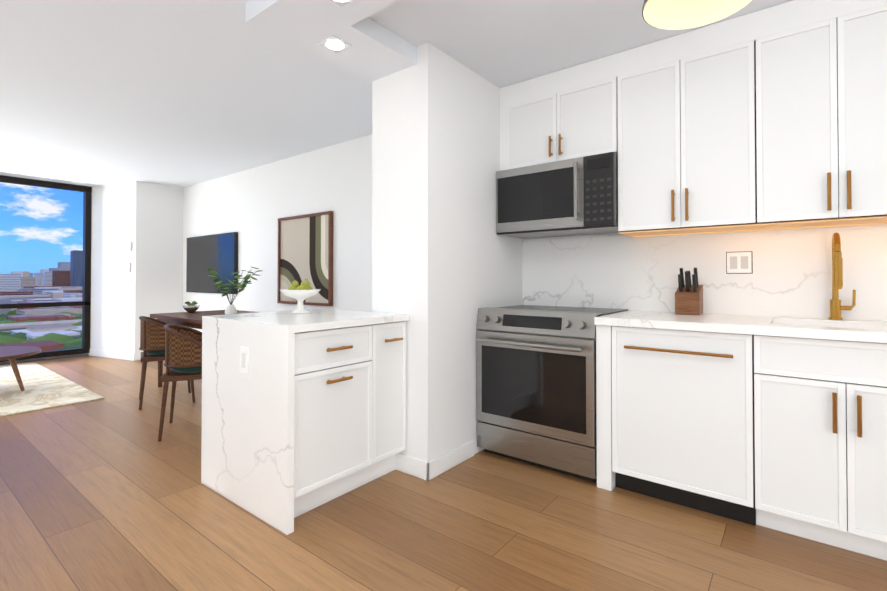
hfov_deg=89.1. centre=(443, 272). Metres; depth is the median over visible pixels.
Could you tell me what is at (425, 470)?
baseboard
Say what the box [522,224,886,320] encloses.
backsplash
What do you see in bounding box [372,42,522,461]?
wall
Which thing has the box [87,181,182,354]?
wall
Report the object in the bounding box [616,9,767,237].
upper cabinet
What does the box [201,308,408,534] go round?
base cabinet
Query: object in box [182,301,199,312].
bowl
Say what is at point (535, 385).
range
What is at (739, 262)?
outlet
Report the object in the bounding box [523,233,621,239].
wall
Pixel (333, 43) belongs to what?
recessed light
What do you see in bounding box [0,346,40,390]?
round coffee table
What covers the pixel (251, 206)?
wall
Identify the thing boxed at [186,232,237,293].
wall-mounted tv
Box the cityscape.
[0,250,82,350]
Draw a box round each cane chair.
[139,316,194,409]
[158,324,201,440]
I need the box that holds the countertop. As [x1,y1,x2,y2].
[594,310,886,345]
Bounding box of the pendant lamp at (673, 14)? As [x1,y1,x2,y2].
[642,0,752,29]
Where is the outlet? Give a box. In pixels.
[726,251,752,273]
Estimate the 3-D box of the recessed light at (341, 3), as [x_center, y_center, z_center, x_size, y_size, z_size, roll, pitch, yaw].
[-0.446,-1.190,1.933,0.124,0.020,0.124,-1,-1,38]
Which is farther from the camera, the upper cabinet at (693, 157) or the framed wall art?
the framed wall art
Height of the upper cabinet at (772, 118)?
1.048 m
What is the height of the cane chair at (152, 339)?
0.780 m
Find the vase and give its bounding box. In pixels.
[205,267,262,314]
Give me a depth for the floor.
2.00 m
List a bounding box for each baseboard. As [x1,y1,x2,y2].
[89,349,136,360]
[395,453,431,480]
[432,440,473,478]
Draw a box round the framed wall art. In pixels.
[277,211,332,305]
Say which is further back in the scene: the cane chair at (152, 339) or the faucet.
the cane chair at (152, 339)
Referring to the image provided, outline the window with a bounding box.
[0,175,91,361]
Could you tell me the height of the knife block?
0.268 m
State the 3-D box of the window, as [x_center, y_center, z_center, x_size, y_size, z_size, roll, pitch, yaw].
[-6.521,-0.068,4.766,0.120,2.396,4.500,-1,-1,38]
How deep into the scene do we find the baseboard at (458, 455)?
2.65 m
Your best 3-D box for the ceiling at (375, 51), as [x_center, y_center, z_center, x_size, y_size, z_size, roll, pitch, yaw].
[1.190,-1.260,1.006,4.780,0.099,0.820,-1,-1,38]
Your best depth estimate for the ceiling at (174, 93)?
2.91 m
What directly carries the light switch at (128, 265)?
attached to the wall at (146, 218)
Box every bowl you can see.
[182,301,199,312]
[280,279,320,313]
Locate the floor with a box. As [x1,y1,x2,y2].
[0,355,886,590]
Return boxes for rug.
[0,362,103,416]
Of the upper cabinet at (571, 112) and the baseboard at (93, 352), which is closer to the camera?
the upper cabinet at (571, 112)
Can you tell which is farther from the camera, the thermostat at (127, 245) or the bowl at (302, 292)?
the thermostat at (127, 245)
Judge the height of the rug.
0.012 m
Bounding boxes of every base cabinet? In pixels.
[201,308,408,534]
[766,322,886,560]
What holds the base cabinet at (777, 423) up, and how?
on the floor
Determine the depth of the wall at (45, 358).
6.22 m
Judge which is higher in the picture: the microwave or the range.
the microwave
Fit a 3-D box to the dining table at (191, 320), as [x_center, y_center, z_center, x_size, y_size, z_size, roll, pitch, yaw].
[-2.014,0.792,4.371,1.900,0.749,0.840,-1,-1,38]
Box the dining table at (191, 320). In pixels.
[150,310,257,386]
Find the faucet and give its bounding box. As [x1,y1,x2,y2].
[828,233,855,319]
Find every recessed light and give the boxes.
[318,35,351,52]
[331,0,352,6]
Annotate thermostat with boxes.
[124,241,131,250]
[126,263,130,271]
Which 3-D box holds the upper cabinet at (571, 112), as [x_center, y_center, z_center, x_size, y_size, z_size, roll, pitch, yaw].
[0.808,-0.996,3.017,0.796,0.580,0.346,-1,-1,38]
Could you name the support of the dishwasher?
on the floor
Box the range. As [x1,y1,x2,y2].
[476,305,627,481]
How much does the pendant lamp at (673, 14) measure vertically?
0.386 m
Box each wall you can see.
[0,353,86,363]
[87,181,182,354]
[183,134,371,331]
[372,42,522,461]
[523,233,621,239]
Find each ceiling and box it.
[0,0,792,187]
[245,0,416,80]
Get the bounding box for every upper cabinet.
[500,52,619,170]
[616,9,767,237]
[764,0,886,229]
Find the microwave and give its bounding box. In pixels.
[496,152,619,238]
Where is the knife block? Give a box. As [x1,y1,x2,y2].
[675,267,702,314]
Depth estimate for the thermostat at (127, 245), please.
6.13 m
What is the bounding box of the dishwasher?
[596,326,765,526]
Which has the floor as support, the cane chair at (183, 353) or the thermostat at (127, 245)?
the cane chair at (183, 353)

